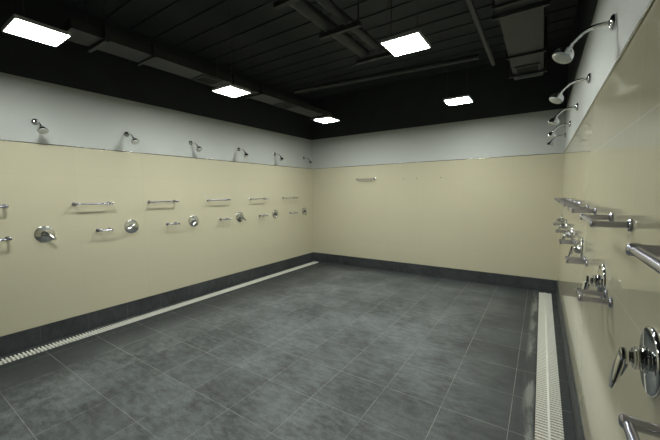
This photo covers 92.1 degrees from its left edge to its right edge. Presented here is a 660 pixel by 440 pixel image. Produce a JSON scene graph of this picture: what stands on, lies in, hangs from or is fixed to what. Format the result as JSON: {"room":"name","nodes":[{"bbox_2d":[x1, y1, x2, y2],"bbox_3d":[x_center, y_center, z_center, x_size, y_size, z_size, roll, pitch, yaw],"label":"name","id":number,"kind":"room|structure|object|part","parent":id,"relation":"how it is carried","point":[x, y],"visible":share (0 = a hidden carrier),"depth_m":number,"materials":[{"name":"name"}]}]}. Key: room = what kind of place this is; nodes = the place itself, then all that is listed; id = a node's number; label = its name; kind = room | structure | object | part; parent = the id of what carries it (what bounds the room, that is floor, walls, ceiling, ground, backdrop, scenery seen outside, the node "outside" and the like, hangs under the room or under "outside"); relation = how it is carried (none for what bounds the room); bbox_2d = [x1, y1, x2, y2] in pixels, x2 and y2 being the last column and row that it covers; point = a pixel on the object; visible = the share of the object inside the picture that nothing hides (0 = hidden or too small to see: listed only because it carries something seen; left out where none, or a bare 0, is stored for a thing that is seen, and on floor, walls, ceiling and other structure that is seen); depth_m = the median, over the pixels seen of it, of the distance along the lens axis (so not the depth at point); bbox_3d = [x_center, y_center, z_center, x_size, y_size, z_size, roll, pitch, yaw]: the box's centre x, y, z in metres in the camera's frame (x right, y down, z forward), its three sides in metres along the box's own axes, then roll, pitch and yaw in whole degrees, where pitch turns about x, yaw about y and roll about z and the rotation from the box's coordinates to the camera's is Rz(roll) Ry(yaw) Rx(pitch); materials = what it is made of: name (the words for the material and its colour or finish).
{"room":"communal shower room","nodes":[
{"label":"communal shower room","id":0,"kind":"room"},
{"bbox_2d":[0,0,312,336],"bbox_3d":[-2.835,-0.514,4.098,0.120,3.940,8.786,3,6,33],"label":"wall","id":1,"kind":"structure","parent":0,"point":[83,98],"depth_m":4.18,"materials":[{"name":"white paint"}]},
{"bbox_2d":[0,236,11,240],"bbox_3d":[-3.319,0.197,3.206,0.113,0.045,0.170,3,6,33],"label":"towel bar","id":2,"kind":"object","parent":1,"relation":"attached to","point":[7,238],"visible":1,"depth_m":3.22,"materials":[{"name":"metal"}]},
{"bbox_2d":[31,118,48,133],"bbox_3d":[-3.074,-0.996,3.369,0.250,0.185,0.093,3,6,33],"label":"shower","id":3,"kind":"object","parent":1,"relation":"attached to","point":[41,129],"visible":1,"depth_m":3.34,"materials":[{"name":"silver metal"}]},
{"bbox_2d":[34,226,56,241],"bbox_3d":[-3.131,0.159,3.511,0.085,0.182,0.182,3,6,33],"label":"shower valve","id":4,"kind":"object","parent":1,"relation":"attached to","point":[43,233],"visible":1,"depth_m":3.51,"materials":[{"name":"silver metal"}]},
{"bbox_3d":[-3.099,0.180,3.523,0.042,0.047,0.115,3,-36,33],"label":"lever handle","id":5,"kind":"part","parent":4,"relation":"part of","materials":[{"name":"silver metal"}]},
{"bbox_2d":[72,201,113,205],"bbox_3d":[-2.866,-0.198,3.862,0.113,0.045,0.405,3,6,33],"label":"towel bar","id":6,"kind":"object","parent":1,"relation":"attached to","point":[108,202],"visible":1,"depth_m":3.79,"materials":[{"name":"metal"}]},
{"bbox_3d":[-2.830,-0.196,3.838,0.020,0.020,0.360,3,6,33],"label":"rail","id":7,"kind":"part","parent":6,"relation":"part of","materials":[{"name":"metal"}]},
{"bbox_2d":[96,228,113,231],"bbox_3d":[-2.804,0.125,3.977,0.113,0.045,0.170,3,6,33],"label":"towel bar","id":8,"kind":"object","parent":1,"relation":"attached to","point":[107,229],"visible":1,"depth_m":3.95,"materials":[{"name":"metal"}]},
{"bbox_2d":[124,220,138,232],"bbox_3d":[-2.634,0.089,4.258,0.085,0.182,0.182,3,6,33],"label":"shower valve","id":9,"kind":"object","parent":1,"relation":"attached to","point":[131,226],"visible":1,"depth_m":4.26,"materials":[{"name":"silver metal"}]},
{"bbox_2d":[124,131,138,144],"bbox_3d":[-2.571,-1.067,4.124,0.250,0.185,0.093,3,6,33],"label":"shower","id":10,"kind":"object","parent":1,"relation":"attached to","point":[134,141],"visible":1,"depth_m":4.10,"materials":[{"name":"silver metal"}]},
{"bbox_2d":[0,139,309,168],"bbox_3d":[-2.786,-0.886,4.031,0.008,0.010,8.546,3,6,33],"label":"trim","id":11,"kind":"structure","parent":1,"relation":"attached to","point":[0,139],"depth_m":4.18,"materials":[{"name":"metal"}]},
{"bbox_2d":[0,252,313,355],"bbox_3d":[-2.760,1.212,4.209,0.014,0.200,8.546,3,6,33],"label":"baseboard","id":12,"kind":"structure","parent":1,"relation":"attached to","point":[10,343],"depth_m":4.25,"materials":[{"name":"tile"}]},
{"bbox_2d":[148,200,178,203],"bbox_3d":[-2.388,-0.265,4.580,0.113,0.045,0.405,3,6,33],"label":"towel bar","id":13,"kind":"object","parent":1,"relation":"attached to","point":[149,201],"visible":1,"depth_m":4.48,"materials":[{"name":"metal"}]},
{"bbox_2d":[188,215,198,226],"bbox_3d":[-2.125,0.018,5.021,0.085,0.182,0.182,3,6,33],"label":"shower valve","id":14,"kind":"object","parent":1,"relation":"attached to","point":[193,221],"visible":1,"depth_m":5.01,"materials":[{"name":"silver metal"}]},
{"bbox_2d":[188,141,201,151],"bbox_3d":[-2.062,-1.138,4.887,0.250,0.185,0.093,3,6,33],"label":"shower","id":15,"kind":"object","parent":1,"relation":"attached to","point":[198,148],"visible":1,"depth_m":4.85,"materials":[{"name":"silver metal"}]},
{"bbox_2d":[207,198,230,201],"bbox_3d":[-1.866,-0.338,5.364,0.113,0.045,0.405,3,6,33],"label":"towel bar","id":16,"kind":"object","parent":1,"relation":"attached to","point":[226,199],"visible":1,"depth_m":5.31,"materials":[{"name":"metal"}]},
{"bbox_2d":[236,212,245,221],"bbox_3d":[-1.611,-0.054,5.793,0.085,0.182,0.182,3,6,33],"label":"shower valve","id":17,"kind":"object","parent":1,"relation":"attached to","point":[239,217],"visible":1,"depth_m":5.79,"materials":[{"name":"silver metal"}]},
{"bbox_2d":[237,147,248,156],"bbox_3d":[-1.548,-1.212,5.671,0.238,0.184,0.093,3,6,33],"label":"shower","id":18,"kind":"object","parent":1,"relation":"attached to","point":[245,154],"visible":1,"depth_m":5.63,"materials":[{"name":"silver metal"}]},
{"bbox_2d":[272,209,278,217],"bbox_3d":[-1.097,-0.126,6.565,0.085,0.182,0.182,3,6,33],"label":"shower valve","id":19,"kind":"object","parent":1,"relation":"attached to","point":[275,213],"visible":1,"depth_m":6.55,"materials":[{"name":"silver metal"}]},
{"bbox_2d":[302,207,306,214],"bbox_3d":[-0.561,-0.201,7.369,0.085,0.182,0.182,3,6,33],"label":"shower valve","id":20,"kind":"object","parent":1,"relation":"attached to","point":[304,210],"visible":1,"depth_m":7.36,"materials":[{"name":"silver metal"}]},
{"bbox_2d":[0,260,575,439],"bbox_3d":[-0.746,1.473,2.891,5.084,0.140,8.786,3,6,33],"label":"floor","id":21,"kind":"structure","parent":0,"point":[321,350],"depth_m":2.99,"materials":[{"name":"tile"}]},
{"bbox_2d":[0,262,317,364],"bbox_3d":[-2.636,1.362,4.111,0.162,0.086,8.437,3,6,33],"label":"drain grate","id":22,"kind":"object","parent":21,"relation":"on","point":[38,350],"visible":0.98,"depth_m":4.16,"materials":[{"name":"white plastic"}]},
{"bbox_2d":[535,292,563,439],"bbox_3d":[1.127,1.533,1.620,0.164,0.086,8.437,3,6,33],"label":"drain grate","id":23,"kind":"object","parent":21,"relation":"on","point":[547,376],"visible":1,"depth_m":2.76,"materials":[{"name":"white plastic"}]},
{"bbox_2d":[56,0,577,99],"bbox_3d":[-0.790,-2.427,2.557,5.084,0.112,8.786,3,6,33],"label":"ceiling","id":24,"kind":"structure","parent":0,"point":[287,52],"depth_m":4.30,"materials":[{"name":"black paint"}]},
{"bbox_2d":[1,0,71,46],"bbox_3d":[-2.251,-1.869,2.404,0.326,0.884,0.326,3,6,33],"label":"ceiling lamp","id":25,"kind":"object","parent":24,"relation":"hanging from","point":[17,25],"visible":1,"depth_m":2.41,"materials":[{"name":"white plastic"}]},
{"bbox_2d":[4,18,68,45],"bbox_3d":[-2.246,-1.438,2.441,0.310,0.009,0.310,3,6,33],"label":"diffuser","id":26,"kind":"object","parent":25,"relation":"attached to","point":[27,28],"depth_m":2.42,"materials":[{"name":"white plastic"}]},
{"bbox_2d":[58,0,331,119],"bbox_3d":[-1.243,-2.161,4.568,0.390,0.695,4.160,3,6,33],"label":"air duct","id":27,"kind":"object","parent":24,"relation":"hanging from","point":[91,36],"visible":0.93,"depth_m":3.59,"materials":[{"name":"black metal"}]},
{"bbox_3d":[-1.577,-1.795,4.089,0.250,0.014,0.280,3,6,33],"label":"grille frame","id":28,"kind":"part","parent":27,"relation":"part of","materials":[{"name":"black metal"}]},
{"bbox_3d":[-0.753,-1.911,5.325,0.250,0.014,0.300,3,6,33],"label":"grille frame","id":29,"kind":"part","parent":27,"relation":"part of","materials":[{"name":"black metal"}]},
{"bbox_2d":[212,10,250,97],"bbox_3d":[-1.209,-2.006,3.860,0.326,0.884,0.326,3,6,33],"label":"ceiling lamp","id":30,"kind":"object","parent":24,"relation":"hanging from","point":[230,90],"visible":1,"depth_m":3.85,"materials":[{"name":"white plastic"}]},
{"bbox_3d":[-1.204,-1.579,3.897,0.326,0.026,0.326,3,6,33],"label":"frame","id":31,"kind":"part","parent":30,"relation":"part of","materials":[{"name":"white plastic"}]},
{"bbox_2d":[215,86,247,96],"bbox_3d":[-1.204,-1.574,3.897,0.310,0.009,0.310,3,6,33],"label":"diffuser","id":32,"kind":"object","parent":30,"relation":"attached to","point":[232,91],"depth_m":3.88,"materials":[{"name":"white plastic"}]},
{"bbox_2d":[273,0,298,9],"bbox_3d":[-0.258,-2.003,2.396,0.440,0.650,0.040,3,6,33],"label":"hanger","id":33,"kind":"object","parent":24,"relation":"hanging from","point":[278,4],"visible":1,"depth_m":2.49,"materials":[{"name":"black metal"}]},
{"bbox_2d":[315,0,382,52],"bbox_3d":[-0.653,-1.708,1.692,0.080,0.080,4.350,3,6,33],"label":"ceiling pipe","id":34,"kind":"object","parent":33,"relation":"hanging from","point":[330,6],"visible":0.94,"depth_m":2.87,"materials":[{"name":"black metal"}]},
{"bbox_2d":[313,90,338,122],"bbox_3d":[-0.067,-2.155,5.448,0.326,0.884,0.326,3,6,33],"label":"ceiling lamp","id":35,"kind":"object","parent":24,"relation":"hanging from","point":[324,119],"visible":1,"depth_m":5.43,"materials":[{"name":"white"}]},
{"bbox_3d":[-0.062,-1.728,5.484,0.326,0.026,0.326,3,6,33],"label":"frame","id":36,"kind":"part","parent":35,"relation":"part of","materials":[{"name":"white plastic"}]},
{"bbox_2d":[316,118,336,122],"bbox_3d":[-0.062,-1.724,5.485,0.310,0.009,0.310,3,6,33],"label":"diffuser","id":37,"kind":"object","parent":35,"relation":"attached to","point":[323,120],"depth_m":5.49,"materials":[{"name":"white plastic"}]},
{"bbox_2d":[319,0,361,39],"bbox_3d":[0.085,-2.051,2.910,0.440,0.650,0.040,3,6,33],"label":"hanger","id":38,"kind":"object","parent":24,"relation":"hanging from","point":[357,24],"visible":0.8,"depth_m":2.91,"materials":[{"name":"black metal"}]},
{"bbox_2d":[290,0,368,57],"bbox_3d":[-0.812,-1.715,1.797,0.110,0.110,4.350,3,6,33],"label":"ceiling pipe","id":39,"kind":"object","parent":38,"relation":"on","point":[304,7],"visible":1,"depth_m":2.91,"materials":[{"name":"black metal"}]},
{"bbox_2d":[356,0,392,64],"bbox_3d":[0.488,-2.108,3.516,0.440,0.650,0.040,3,6,33],"label":"hanger","id":40,"kind":"object","parent":24,"relation":"hanging from","point":[386,54],"visible":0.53,"depth_m":3.51,"materials":[{"name":"black metal"}]},
{"bbox_3d":[0.654,-2.120,3.404,0.009,0.611,0.009,0,5,11],"label":"threaded rod","id":41,"kind":"part","parent":40,"relation":"part of","materials":[{"name":"black metal"}]},
{"bbox_2d":[294,54,478,92],"bbox_3d":[0.557,-1.822,4.039,2.412,0.056,0.056,2,6,28],"label":"ceiling pipe","id":42,"kind":"object","parent":24,"relation":"hanging from","point":[475,56],"visible":1,"depth_m":3.90,"materials":[{"name":"black metal"}]},
{"bbox_2d":[380,0,430,56],"bbox_3d":[0.641,-1.925,2.671,0.326,0.884,0.326,3,6,33],"label":"ceiling lamp","id":43,"kind":"object","parent":24,"relation":"hanging from","point":[411,41],"visible":1,"depth_m":2.68,"materials":[{"name":"white"}]},
{"bbox_3d":[0.646,-1.498,2.708,0.326,0.026,0.326,3,6,33],"label":"frame","id":44,"kind":"part","parent":43,"relation":"part of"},
{"bbox_2d":[382,33,428,55],"bbox_3d":[0.646,-1.493,2.709,0.310,0.009,0.310,3,6,33],"label":"diffuser","id":45,"kind":"object","parent":43,"relation":"attached to","point":[405,43],"depth_m":2.68,"materials":[{"name":"white plastic"}]},
{"bbox_2d":[443,32,472,105],"bbox_3d":[1.774,-2.084,4.372,0.326,0.884,0.326,3,6,33],"label":"ceiling lamp","id":46,"kind":"object","parent":24,"relation":"hanging from","point":[455,100],"visible":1,"depth_m":4.36,"materials":[{"name":"white plastic"}]},
{"bbox_3d":[1.779,-1.657,4.409,0.326,0.026,0.326,3,6,33],"label":"frame","id":47,"kind":"part","parent":46,"relation":"part of","materials":[{"name":"white plastic"}]},
{"bbox_2d":[445,97,471,104],"bbox_3d":[1.779,-1.652,4.410,0.310,0.009,0.310,3,6,33],"label":"diffuser","id":48,"kind":"object","parent":46,"relation":"attached to","point":[452,100],"depth_m":4.38,"materials":[{"name":"white plastic"}]},
{"bbox_2d":[465,0,494,65],"bbox_3d":[1.226,-1.735,2.697,0.044,0.044,2.500,3,6,33],"label":"ceiling pipe","id":49,"kind":"object","parent":24,"relation":"hanging from","point":[471,7],"visible":1,"depth_m":2.90,"materials":[{"name":"black metal"}]},
{"bbox_2d":[492,0,549,79],"bbox_3d":[1.530,-2.018,2.540,0.400,0.695,3.820,3,6,33],"label":"air duct","id":50,"kind":"object","parent":24,"relation":"hanging from","point":[523,23],"visible":1,"depth_m":3.01,"materials":[{"name":"black metal"}]},
{"bbox_3d":[2.413,-1.823,3.887,0.260,0.014,0.400,3,6,33],"label":"grille frame","id":51,"kind":"part","parent":50,"relation":"part of","materials":[{"name":"black metal"}]},
{"bbox_2d":[311,48,568,279],"bbox_3d":[1.628,-0.756,6.324,4.844,3.940,0.120,3,6,33],"label":"wall","id":52,"kind":"structure","parent":0,"point":[498,215],"depth_m":5.88,"materials":[{"name":"white paint"}]},
{"bbox_2d":[314,252,556,292],"bbox_3d":[1.611,0.973,6.416,4.816,0.200,0.014,3,6,33],"label":"baseboard","id":53,"kind":"structure","parent":52,"relation":"attached to","point":[547,285],"depth_m":6.01,"materials":[{"name":"tile"}]},
{"bbox_2d":[315,153,559,168],"bbox_3d":[1.589,-1.125,6.239,4.828,0.010,0.008,3,6,33],"label":"trim","id":54,"kind":"structure","parent":52,"relation":"attached to","point":[550,153],"depth_m":5.85,"materials":[{"name":"metal"}]},
{"bbox_2d":[558,0,659,439],"bbox_3d":[1.301,-0.326,1.360,0.120,3.940,8.786,3,6,33],"label":"wall","id":55,"kind":"structure","parent":0,"point":[612,161],"depth_m":1.40,"materials":[{"name":"white paint"}]},
{"bbox_2d":[546,133,565,145],"bbox_3d":[3.332,-1.183,4.692,0.238,0.184,0.093,3,6,33],"label":"shower","id":56,"kind":"object","parent":55,"relation":"attached to","point":[550,143],"visible":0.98,"depth_m":4.70,"materials":[{"name":"silver metal"}]},
{"bbox_2d":[547,121,570,137],"bbox_3d":[2.801,-1.109,3.896,0.238,0.184,0.093,3,6,33],"label":"shower","id":57,"kind":"object","parent":55,"relation":"attached to","point":[552,134],"visible":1,"depth_m":3.90,"materials":[{"name":"silver metal"}]},
{"bbox_2d":[555,229,567,232],"bbox_3d":[2.653,0.130,3.644,0.113,0.045,0.170,3,6,33],"label":"towel bar","id":58,"kind":"object","parent":55,"relation":"attached to","point":[556,230],"visible":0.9,"depth_m":3.60,"materials":[{"name":"metal"}]},
{"bbox_2d":[558,219,565,229],"bbox_3d":[2.880,0.075,3.958,0.085,0.182,0.182,3,6,33],"label":"shower valve","id":59,"kind":"object","parent":55,"relation":"attached to","point":[563,226],"visible":0.89,"depth_m":3.93,"materials":[{"name":"silver metal"}]},
{"bbox_2d":[548,103,578,124],"bbox_3d":[2.287,-1.037,3.124,0.238,0.184,0.093,3,6,33],"label":"shower","id":60,"kind":"object","parent":55,"relation":"attached to","point":[554,121],"visible":1,"depth_m":3.13,"materials":[{"name":"silver metal"}]},
{"bbox_3d":[2.310,-1.062,3.111,0.167,0.081,0.019,3,6,33],"label":"arm","id":61,"kind":"part","parent":60,"relation":"part of","materials":[{"name":"silver metal"}]},
{"bbox_2d":[557,199,571,202],"bbox_3d":[2.594,-0.209,3.531,0.113,0.045,0.405,3,6,33],"label":"towel bar","id":62,"kind":"object","parent":55,"relation":"attached to","point":[558,201],"visible":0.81,"depth_m":3.40,"materials":[{"name":"metal"}]},
{"bbox_2d":[562,226,571,239],"bbox_3d":[2.366,0.147,3.186,0.085,0.182,0.182,3,6,33],"label":"shower valve","id":63,"kind":"object","parent":55,"relation":"attached to","point":[568,234],"visible":0.91,"depth_m":3.16,"materials":[{"name":"silver metal"}]},
{"bbox_2d":[559,239,574,245],"bbox_3d":[2.155,0.200,2.897,0.113,0.045,0.170,3,6,33],"label":"towel bar","id":64,"kind":"object","parent":55,"relation":"attached to","point":[561,241],"visible":0.98,"depth_m":2.86,"materials":[{"name":"metal"}]},
{"bbox_3d":[2.118,0.204,2.847,0.107,0.027,0.027,3,6,33],"label":"post","id":65,"kind":"part","parent":64,"relation":"part of","materials":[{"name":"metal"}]},
{"bbox_2d":[556,280,584,439],"bbox_3d":[1.265,1.395,1.545,0.014,0.200,8.546,3,6,33],"label":"baseboard","id":66,"kind":"structure","parent":55,"relation":"attached to","point":[579,432],"depth_m":2.54,"materials":[{"name":"tile"}]},
{"bbox_2d":[549,73,591,103],"bbox_3d":[1.760,-0.962,2.339,0.245,0.185,0.096,3,6,33],"label":"shower","id":67,"kind":"object","parent":55,"relation":"attached to","point":[557,98],"visible":1,"depth_m":2.35,"materials":[{"name":"silver metal"}]},
{"bbox_3d":[1.790,-0.989,2.331,0.167,0.081,0.019,3,6,33],"label":"arm","id":68,"kind":"part","parent":67,"relation":"part of","materials":[{"name":"silver metal"}]},
{"bbox_2d":[561,201,579,206],"bbox_3d":[2.085,-0.138,2.768,0.113,0.045,0.405,3,6,33],"label":"towel bar","id":69,"kind":"object","parent":55,"relation":"attached to","point":[564,204],"visible":0.97,"depth_m":2.63,"materials":[{"name":"metal"}]},
{"bbox_3d":[1.983,-0.124,2.620,0.107,0.027,0.027,3,6,33],"label":"post","id":70,"kind":"part","parent":69,"relation":"part of","materials":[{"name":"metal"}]},
{"bbox_2d":[567,237,582,257],"bbox_3d":[1.846,0.221,2.406,0.085,0.183,0.182,3,6,33],"label":"shower valve","id":71,"kind":"object","parent":55,"relation":"attached to","point":[578,249],"visible":0.91,"depth_m":2.38,"materials":[{"name":"silver metal"}]},
{"bbox_3d":[1.833,0.252,2.428,0.042,0.115,0.047,3,20,33],"label":"lever handle","id":72,"kind":"part","parent":71,"relation":"part of","materials":[{"name":"silver metal"}]},
{"bbox_2d":[565,256,587,266],"bbox_3d":[1.647,0.271,2.134,0.113,0.045,0.170,3,6,33],"label":"towel bar","id":73,"kind":"object","parent":55,"relation":"attached to","point":[574,260],"visible":1,"depth_m":2.10,"materials":[{"name":"metal"}]},
{"bbox_3d":[1.679,0.266,2.188,0.107,0.027,0.027,3,6,33],"label":"post","id":74,"kind":"part","parent":73,"relation":"part of","materials":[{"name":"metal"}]},
{"bbox_3d":[1.610,0.276,2.084,0.107,0.027,0.027,3,6,33],"label":"post","id":75,"kind":"part","parent":73,"relation":"part of","materials":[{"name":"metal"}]},
{"bbox_2d":[567,205,596,214],"bbox_3d":[1.571,-0.066,1.996,0.113,0.045,0.405,3,6,33],"label":"towel bar","id":76,"kind":"object","parent":55,"relation":"attached to","point":[574,209],"visible":0.98,"depth_m":1.85,"materials":[{"name":"metal"}]},
{"bbox_3d":[1.668,-0.080,2.147,0.107,0.027,0.027,3,6,33],"label":"post","id":77,"kind":"part","parent":76,"relation":"part of","materials":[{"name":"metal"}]},
{"bbox_3d":[1.469,-0.052,1.849,0.107,0.027,0.027,3,6,33],"label":"post","id":78,"kind":"part","parent":76,"relation":"part of","materials":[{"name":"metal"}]},
{"bbox_2d":[552,13,616,63],"bbox_3d":[1.251,-0.891,1.575,0.245,0.185,0.096,3,6,33],"label":"shower","id":79,"kind":"object","parent":55,"relation":"attached to","point":[565,54],"visible":1,"depth_m":1.58,"materials":[{"name":"silver metal"}]},
{"bbox_3d":[1.282,-0.918,1.567,0.167,0.081,0.019,3,6,33],"label":"arm","id":80,"kind":"part","parent":79,"relation":"part of","materials":[{"name":"silver metal"}]},
{"bbox_2d":[581,263,605,298],"bbox_3d":[1.288,0.299,1.568,0.085,0.184,0.182,3,6,33],"label":"shower valve","id":81,"kind":"object","parent":55,"relation":"attached to","point":[599,281],"visible":0.89,"depth_m":1.54,"materials":[{"name":"silver metal"}]},
{"bbox_3d":[1.266,0.332,1.577,0.042,0.115,0.047,3,-6,33],"label":"lever handle","id":82,"kind":"part","parent":81,"relation":"part of","materials":[{"name":"silver metal"}]},
{"bbox_2d":[575,288,612,307],"bbox_3d":[1.166,0.338,1.412,0.113,0.045,0.170,3,6,33],"label":"towel bar","id":83,"kind":"object","parent":55,"relation":"attached to","point":[579,291],"visible":1,"depth_m":1.38,"materials":[{"name":"metal"}]},
{"bbox_3d":[1.198,0.333,1.466,0.107,0.027,0.027,3,6,33],"label":"post","id":84,"kind":"part","parent":83,"relation":"part of","materials":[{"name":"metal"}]},
{"bbox_3d":[1.129,0.343,1.362,0.107,0.027,0.027,3,6,33],"label":"post","id":85,"kind":"part","parent":83,"relation":"part of","materials":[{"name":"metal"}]},
{"bbox_2d":[580,212,632,231],"bbox_3d":[1.093,0.001,1.279,0.113,0.045,0.405,3,6,33],"label":"towel bar","id":86,"kind":"object","parent":55,"relation":"attached to","point":[593,221],"visible":1,"depth_m":1.14,"materials":[{"name":"metal"}]},
{"bbox_3d":[1.057,0.000,1.303,0.020,0.020,0.360,3,6,33],"label":"rail","id":87,"kind":"part","parent":86,"relation":"part of","materials":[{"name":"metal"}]},
{"bbox_3d":[1.190,-0.013,1.430,0.107,0.027,0.027,3,6,33],"label":"post","id":88,"kind":"part","parent":86,"relation":"part of","materials":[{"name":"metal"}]},
{"bbox_3d":[0.991,0.015,1.131,0.107,0.027,0.027,3,6,33],"label":"post","id":89,"kind":"part","parent":86,"relation":"part of","materials":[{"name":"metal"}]},
{"bbox_2d":[564,0,654,151],"bbox_3d":[1.244,-0.703,1.363,0.008,0.010,8.546,3,6,33],"label":"trim","id":90,"kind":"structure","parent":55,"relation":"attached to","point":[651,1],"depth_m":1.33,"materials":[{"name":"metal"}]},
{"bbox_2d":[609,326,659,398],"bbox_3d":[0.824,0.377,0.872,0.085,0.184,0.182,3,6,33],"label":"shower valve","id":91,"kind":"object","parent":55,"relation":"attached to","point":[645,358],"visible":1,"depth_m":0.85,"materials":[{"name":"silver metal"}]},
{"bbox_3d":[0.803,0.409,0.883,0.042,0.115,0.047,3,-2,33],"label":"lever handle","id":92,"kind":"part","parent":91,"relation":"part of","materials":[{"name":"silver metal"}]},
{"bbox_2d":[618,413,659,439],"bbox_3d":[0.605,0.417,0.570,0.113,0.045,0.170,3,6,33],"label":"towel bar","id":93,"kind":"object","parent":55,"relation":"attached to","point":[631,425],"visible":1,"depth_m":0.62,"materials":[{"name":"metal"}]},
{"bbox_3d":[0.569,0.415,0.594,0.020,0.020,0.125,3,6,33],"label":"rail","id":94,"kind":"part","parent":93,"relation":"part of","materials":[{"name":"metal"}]},
{"bbox_2d":[625,243,659,273],"bbox_3d":[0.559,0.076,0.478,0.113,0.045,0.405,3,6,33],"label":"towel bar","id":95,"kind":"object","parent":55,"relation":"attached to","point":[648,254],"visible":1,"depth_m":0.60,"materials":[{"name":"metal"}]},
{"bbox_3d":[0.656,0.062,0.629,0.107,0.027,0.027,3,6,33],"label":"post","id":96,"kind":"part","parent":95,"relation":"part of","materials":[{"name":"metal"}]}
]}

